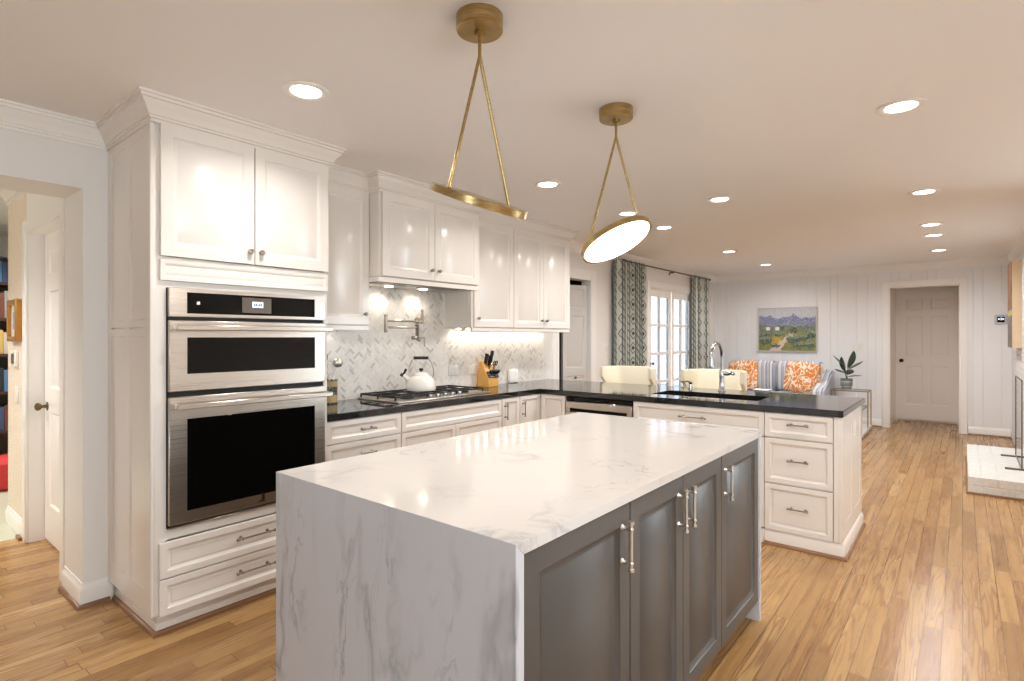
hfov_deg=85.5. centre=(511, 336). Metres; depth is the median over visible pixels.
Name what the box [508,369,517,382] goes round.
canister
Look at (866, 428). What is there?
shelf
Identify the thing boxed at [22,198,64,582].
trim
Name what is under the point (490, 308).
upper cabinet
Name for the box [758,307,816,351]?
landscape painting
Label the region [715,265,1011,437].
wall
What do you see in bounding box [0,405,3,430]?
book
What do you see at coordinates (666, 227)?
recessed light
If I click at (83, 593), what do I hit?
baseboard
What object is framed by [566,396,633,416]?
dishwasher
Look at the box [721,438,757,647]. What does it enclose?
base cabinet
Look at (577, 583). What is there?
base cabinet
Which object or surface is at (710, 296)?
sensor
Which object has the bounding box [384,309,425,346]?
pot filler
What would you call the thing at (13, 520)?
baseboard
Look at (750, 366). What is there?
throw pillow
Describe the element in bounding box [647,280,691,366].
trim
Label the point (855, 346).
light switch
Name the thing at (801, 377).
throw pillow
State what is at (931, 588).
floor
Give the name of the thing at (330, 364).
spatula
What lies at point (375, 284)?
range hood
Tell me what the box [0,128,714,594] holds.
wall
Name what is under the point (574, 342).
door
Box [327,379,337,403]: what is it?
utensil crock
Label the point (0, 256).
book
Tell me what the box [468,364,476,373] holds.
wall outlet
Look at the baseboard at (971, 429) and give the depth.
7.58 m
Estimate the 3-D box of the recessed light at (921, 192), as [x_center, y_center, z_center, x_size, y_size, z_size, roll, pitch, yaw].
[3.076,-1.077,4.132,0.200,0.008,0.200,0,0,39]
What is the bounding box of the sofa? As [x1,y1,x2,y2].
[733,360,834,395]
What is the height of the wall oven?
1.112 m
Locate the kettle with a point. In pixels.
(420, 381)
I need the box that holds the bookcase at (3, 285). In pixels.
[0,259,7,454]
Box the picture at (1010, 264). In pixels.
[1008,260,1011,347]
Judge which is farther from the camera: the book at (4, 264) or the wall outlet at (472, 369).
the book at (4, 264)
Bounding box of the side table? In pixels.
[830,388,871,437]
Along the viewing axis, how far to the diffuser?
2.59 m
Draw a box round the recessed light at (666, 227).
[654,225,673,229]
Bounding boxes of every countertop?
[276,412,760,680]
[327,379,864,421]
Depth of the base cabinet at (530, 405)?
4.74 m
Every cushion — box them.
[733,360,775,389]
[776,361,823,390]
[777,390,805,393]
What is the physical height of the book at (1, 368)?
0.228 m
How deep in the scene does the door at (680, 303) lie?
8.80 m
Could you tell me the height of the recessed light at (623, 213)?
0.008 m
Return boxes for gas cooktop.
[357,385,489,403]
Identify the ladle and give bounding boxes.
[333,358,342,379]
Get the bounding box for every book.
[0,256,1,281]
[0,293,3,317]
[0,330,2,353]
[0,367,3,391]
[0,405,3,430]
[1,291,7,317]
[1,404,7,429]
[2,257,6,281]
[3,332,7,353]
[4,369,7,391]
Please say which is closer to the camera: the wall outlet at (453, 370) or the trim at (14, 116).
the trim at (14, 116)
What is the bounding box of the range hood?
[369,282,462,291]
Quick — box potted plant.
[833,351,862,388]
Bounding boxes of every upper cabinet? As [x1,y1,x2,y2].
[327,164,368,329]
[367,170,483,292]
[445,209,517,331]
[513,217,578,332]
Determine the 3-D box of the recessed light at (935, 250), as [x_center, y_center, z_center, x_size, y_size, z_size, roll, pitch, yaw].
[5.338,-1.077,6.918,0.200,0.008,0.200,0,0,39]
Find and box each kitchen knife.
[484,353,488,366]
[487,355,491,368]
[490,350,493,366]
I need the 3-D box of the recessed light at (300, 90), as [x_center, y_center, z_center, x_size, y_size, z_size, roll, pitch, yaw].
[-0.907,-1.077,2.438,0.200,0.008,0.200,0,0,39]
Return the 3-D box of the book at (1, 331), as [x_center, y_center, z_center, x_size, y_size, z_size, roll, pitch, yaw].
[-4.922,0.052,5.310,0.180,0.226,0.036,0,0,39]
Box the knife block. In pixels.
[477,361,498,386]
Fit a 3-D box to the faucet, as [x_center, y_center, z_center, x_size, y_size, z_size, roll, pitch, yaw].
[1.707,0.247,4.503,0.141,0.415,0.303,0,0,39]
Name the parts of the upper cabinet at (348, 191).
light rail, crown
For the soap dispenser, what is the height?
0.077 m
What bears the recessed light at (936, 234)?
in the ceiling
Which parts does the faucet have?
spout, handle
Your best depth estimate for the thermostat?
7.51 m
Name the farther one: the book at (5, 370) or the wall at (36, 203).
the book at (5, 370)
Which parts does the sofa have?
arm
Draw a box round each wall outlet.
[449,366,457,375]
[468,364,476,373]
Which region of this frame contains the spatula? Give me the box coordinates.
[328,362,332,379]
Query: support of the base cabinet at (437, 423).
on the floor
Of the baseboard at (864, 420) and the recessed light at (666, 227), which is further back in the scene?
the baseboard at (864, 420)
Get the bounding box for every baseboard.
[5,505,21,536]
[62,566,112,604]
[862,418,881,425]
[968,426,1010,436]
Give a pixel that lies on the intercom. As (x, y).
(14, 354)
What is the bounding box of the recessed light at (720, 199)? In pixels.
[707,196,733,202]
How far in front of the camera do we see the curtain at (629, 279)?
7.15 m
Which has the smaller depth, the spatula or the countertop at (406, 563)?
the countertop at (406, 563)
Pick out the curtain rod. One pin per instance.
(670, 271)
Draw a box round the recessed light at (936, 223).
[918,222,943,226]
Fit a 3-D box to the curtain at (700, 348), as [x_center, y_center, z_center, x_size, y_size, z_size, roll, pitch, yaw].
[3.141,0.180,9.199,0.100,2.350,0.645,0,0,39]
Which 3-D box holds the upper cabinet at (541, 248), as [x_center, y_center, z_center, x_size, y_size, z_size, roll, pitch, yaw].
[0.222,-0.560,5.423,0.404,1.039,0.986,0,0,39]
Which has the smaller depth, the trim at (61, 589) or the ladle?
the trim at (61, 589)
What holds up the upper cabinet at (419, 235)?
attached to the wall at (76, 174)
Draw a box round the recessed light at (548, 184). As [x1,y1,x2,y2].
[534,180,561,188]
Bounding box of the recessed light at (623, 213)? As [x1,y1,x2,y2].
[616,211,638,216]
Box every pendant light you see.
[430,3,527,219]
[581,102,651,263]
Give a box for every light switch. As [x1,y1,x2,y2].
[15,386,18,403]
[602,344,606,353]
[852,343,862,350]
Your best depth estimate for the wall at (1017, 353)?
6.54 m
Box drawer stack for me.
[764,405,865,561]
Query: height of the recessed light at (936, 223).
0.008 m
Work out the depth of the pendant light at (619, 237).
2.60 m
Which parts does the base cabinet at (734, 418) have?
handle, tilt drawer, door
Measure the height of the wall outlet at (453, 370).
0.085 m
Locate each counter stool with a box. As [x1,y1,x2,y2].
[600,366,656,384]
[680,369,746,390]
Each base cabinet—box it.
[327,412,400,461]
[399,399,501,446]
[501,396,519,426]
[518,394,540,423]
[524,502,633,680]
[541,394,568,418]
[629,457,720,680]
[633,401,764,542]
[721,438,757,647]
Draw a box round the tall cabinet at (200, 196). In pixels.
[95,86,345,637]
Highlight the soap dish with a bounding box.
[752,388,771,393]
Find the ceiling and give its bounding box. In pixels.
[0,0,1023,275]
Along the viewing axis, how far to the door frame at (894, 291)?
8.81 m
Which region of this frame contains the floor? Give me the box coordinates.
[0,420,1023,680]
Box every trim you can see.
[0,98,106,150]
[0,189,24,205]
[15,534,21,540]
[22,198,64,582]
[58,585,110,610]
[552,267,595,381]
[570,221,1023,282]
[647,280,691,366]
[650,287,690,294]
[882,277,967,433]
[968,433,1010,437]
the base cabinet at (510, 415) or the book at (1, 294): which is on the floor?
the base cabinet at (510, 415)
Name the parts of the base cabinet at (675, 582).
door, handle, handle, door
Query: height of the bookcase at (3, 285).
2.105 m
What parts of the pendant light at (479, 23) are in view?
arm, rod, arm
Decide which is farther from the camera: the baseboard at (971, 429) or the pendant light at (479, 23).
the baseboard at (971, 429)
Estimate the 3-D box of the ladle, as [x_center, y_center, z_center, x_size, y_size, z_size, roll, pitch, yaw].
[-1.223,0.285,3.821,0.041,0.272,0.119,0,0,39]
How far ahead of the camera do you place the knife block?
5.00 m
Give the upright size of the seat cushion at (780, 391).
0.160 m
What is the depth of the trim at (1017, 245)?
8.18 m
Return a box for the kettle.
[400,356,435,391]
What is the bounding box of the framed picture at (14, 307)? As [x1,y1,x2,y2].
[7,299,21,341]
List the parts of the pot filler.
arm, arm, spout, valve handle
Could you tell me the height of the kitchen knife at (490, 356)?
0.158 m
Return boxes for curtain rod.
[622,259,710,280]
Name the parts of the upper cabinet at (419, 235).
door, rail, crown, door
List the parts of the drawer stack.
handle, handle, handle, drawer, drawer, drawer, moulding, shoe moulding, frame, panel, panel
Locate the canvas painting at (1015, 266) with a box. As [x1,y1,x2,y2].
[1008,259,1021,347]
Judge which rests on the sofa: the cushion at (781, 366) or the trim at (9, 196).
the cushion at (781, 366)
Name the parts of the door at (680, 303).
glass pane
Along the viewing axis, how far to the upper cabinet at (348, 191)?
3.62 m
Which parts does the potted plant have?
pot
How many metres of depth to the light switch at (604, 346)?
6.86 m
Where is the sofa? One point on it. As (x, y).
(771, 374)
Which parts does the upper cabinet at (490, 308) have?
panel, light rail, door, crown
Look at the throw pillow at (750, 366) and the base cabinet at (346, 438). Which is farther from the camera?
the throw pillow at (750, 366)
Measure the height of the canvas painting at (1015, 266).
0.995 m
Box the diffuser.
[585,221,648,261]
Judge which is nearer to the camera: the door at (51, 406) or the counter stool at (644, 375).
the door at (51, 406)
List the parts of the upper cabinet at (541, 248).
door, light rail, crown, door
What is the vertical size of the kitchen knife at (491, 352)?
0.178 m
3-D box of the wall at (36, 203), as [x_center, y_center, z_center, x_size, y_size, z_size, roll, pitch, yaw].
[-3.031,0.145,3.618,1.690,2.450,0.140,0,0,39]
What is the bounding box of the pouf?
[0,454,7,491]
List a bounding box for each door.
[34,230,58,550]
[561,285,586,380]
[650,289,670,385]
[671,292,690,386]
[897,291,957,422]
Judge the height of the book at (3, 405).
0.236 m
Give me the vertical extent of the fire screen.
0.823 m
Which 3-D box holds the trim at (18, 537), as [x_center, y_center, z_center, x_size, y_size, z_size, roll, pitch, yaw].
[-3.335,1.360,3.743,0.100,0.020,0.021,0,0,39]
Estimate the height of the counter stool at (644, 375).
1.061 m
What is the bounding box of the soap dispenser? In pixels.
[681,380,692,389]
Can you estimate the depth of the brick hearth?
4.96 m
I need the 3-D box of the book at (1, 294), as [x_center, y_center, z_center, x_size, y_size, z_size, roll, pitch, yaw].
[-4.915,-0.295,5.319,0.180,0.240,0.028,0,0,39]
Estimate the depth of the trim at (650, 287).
8.45 m
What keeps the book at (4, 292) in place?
in the bookcase at (3, 285)
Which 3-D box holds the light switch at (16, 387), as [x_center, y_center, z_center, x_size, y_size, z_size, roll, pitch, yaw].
[-3.477,0.410,3.885,0.080,0.120,0.008,0,0,39]
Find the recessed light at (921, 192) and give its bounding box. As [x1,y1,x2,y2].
[908,188,940,195]
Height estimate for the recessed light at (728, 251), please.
0.008 m
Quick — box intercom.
[11,351,18,366]
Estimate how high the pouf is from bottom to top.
0.285 m
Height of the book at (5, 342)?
0.204 m
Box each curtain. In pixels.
[613,258,646,366]
[691,275,709,368]
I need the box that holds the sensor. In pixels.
[709,295,712,302]
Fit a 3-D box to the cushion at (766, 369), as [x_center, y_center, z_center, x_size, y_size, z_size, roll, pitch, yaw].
[4.033,0.635,9.226,0.700,0.500,0.220,0,0,39]
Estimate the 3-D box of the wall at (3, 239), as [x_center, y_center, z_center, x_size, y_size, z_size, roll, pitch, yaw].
[-3.909,0.145,4.654,4.360,2.450,3.920,0,0,39]
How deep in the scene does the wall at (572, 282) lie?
7.58 m
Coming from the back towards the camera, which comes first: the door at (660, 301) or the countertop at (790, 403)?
the door at (660, 301)
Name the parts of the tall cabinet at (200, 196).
panel, frame, shoe moulding, door, drawer, drawer, crown, filler panel, handle, handle, door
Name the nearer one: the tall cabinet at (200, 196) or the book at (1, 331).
the tall cabinet at (200, 196)
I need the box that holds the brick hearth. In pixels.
[965,444,1023,501]
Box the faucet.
[708,341,734,390]
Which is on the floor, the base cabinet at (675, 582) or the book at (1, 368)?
the base cabinet at (675, 582)
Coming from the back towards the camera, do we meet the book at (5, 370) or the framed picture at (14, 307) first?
the book at (5, 370)
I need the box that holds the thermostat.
[994,315,1006,323]
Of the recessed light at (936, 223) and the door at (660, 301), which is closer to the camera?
the recessed light at (936, 223)
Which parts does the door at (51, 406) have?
knob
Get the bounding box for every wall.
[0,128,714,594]
[0,236,7,258]
[8,193,60,542]
[559,280,581,379]
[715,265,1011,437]
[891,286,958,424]
[1012,247,1023,448]
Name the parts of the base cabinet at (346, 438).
drawer, drawer, handle, handle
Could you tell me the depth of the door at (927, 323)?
8.81 m
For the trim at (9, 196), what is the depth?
3.95 m
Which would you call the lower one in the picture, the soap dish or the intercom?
the soap dish
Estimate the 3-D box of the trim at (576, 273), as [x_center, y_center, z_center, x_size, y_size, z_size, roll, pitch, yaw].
[0.728,0.292,6.349,0.018,2.155,0.915,0,0,39]
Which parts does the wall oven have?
trim, control panel, oven door, microwave door, control glass, handle, handle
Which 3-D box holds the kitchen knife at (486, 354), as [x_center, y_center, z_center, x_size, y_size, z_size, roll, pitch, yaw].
[-0.237,0.231,4.994,0.068,0.158,0.016,0,0,39]
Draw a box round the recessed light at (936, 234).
[922,233,945,236]
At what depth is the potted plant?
8.24 m
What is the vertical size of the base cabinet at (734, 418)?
0.873 m
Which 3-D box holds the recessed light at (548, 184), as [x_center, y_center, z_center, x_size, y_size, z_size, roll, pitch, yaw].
[0.254,-1.077,3.927,0.200,0.008,0.200,0,0,39]
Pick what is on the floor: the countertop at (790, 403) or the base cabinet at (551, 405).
the base cabinet at (551, 405)
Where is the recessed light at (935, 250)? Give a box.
[930,249,948,251]
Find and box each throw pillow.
[728,360,757,388]
[783,361,820,393]
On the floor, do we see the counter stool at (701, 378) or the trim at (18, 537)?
the counter stool at (701, 378)
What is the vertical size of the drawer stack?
0.873 m
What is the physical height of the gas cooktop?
0.042 m
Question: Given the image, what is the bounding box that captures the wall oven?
[166,287,332,529]
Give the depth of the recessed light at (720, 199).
4.35 m
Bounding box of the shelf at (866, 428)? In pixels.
[862,424,871,437]
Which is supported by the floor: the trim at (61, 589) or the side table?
the side table
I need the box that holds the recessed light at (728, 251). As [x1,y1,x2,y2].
[721,250,737,252]
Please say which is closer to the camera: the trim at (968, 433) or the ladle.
the ladle
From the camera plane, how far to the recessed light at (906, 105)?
2.59 m
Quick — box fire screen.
[1001,376,1023,470]
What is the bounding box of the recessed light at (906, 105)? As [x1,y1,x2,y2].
[876,97,927,115]
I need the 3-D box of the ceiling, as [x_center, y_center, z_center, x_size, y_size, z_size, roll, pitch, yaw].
[0.806,-1.120,4.909,11.450,0.080,13.870,0,0,39]
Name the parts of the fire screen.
frame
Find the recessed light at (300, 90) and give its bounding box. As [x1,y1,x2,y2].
[282,81,329,101]
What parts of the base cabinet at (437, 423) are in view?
drawer, drawer, drawer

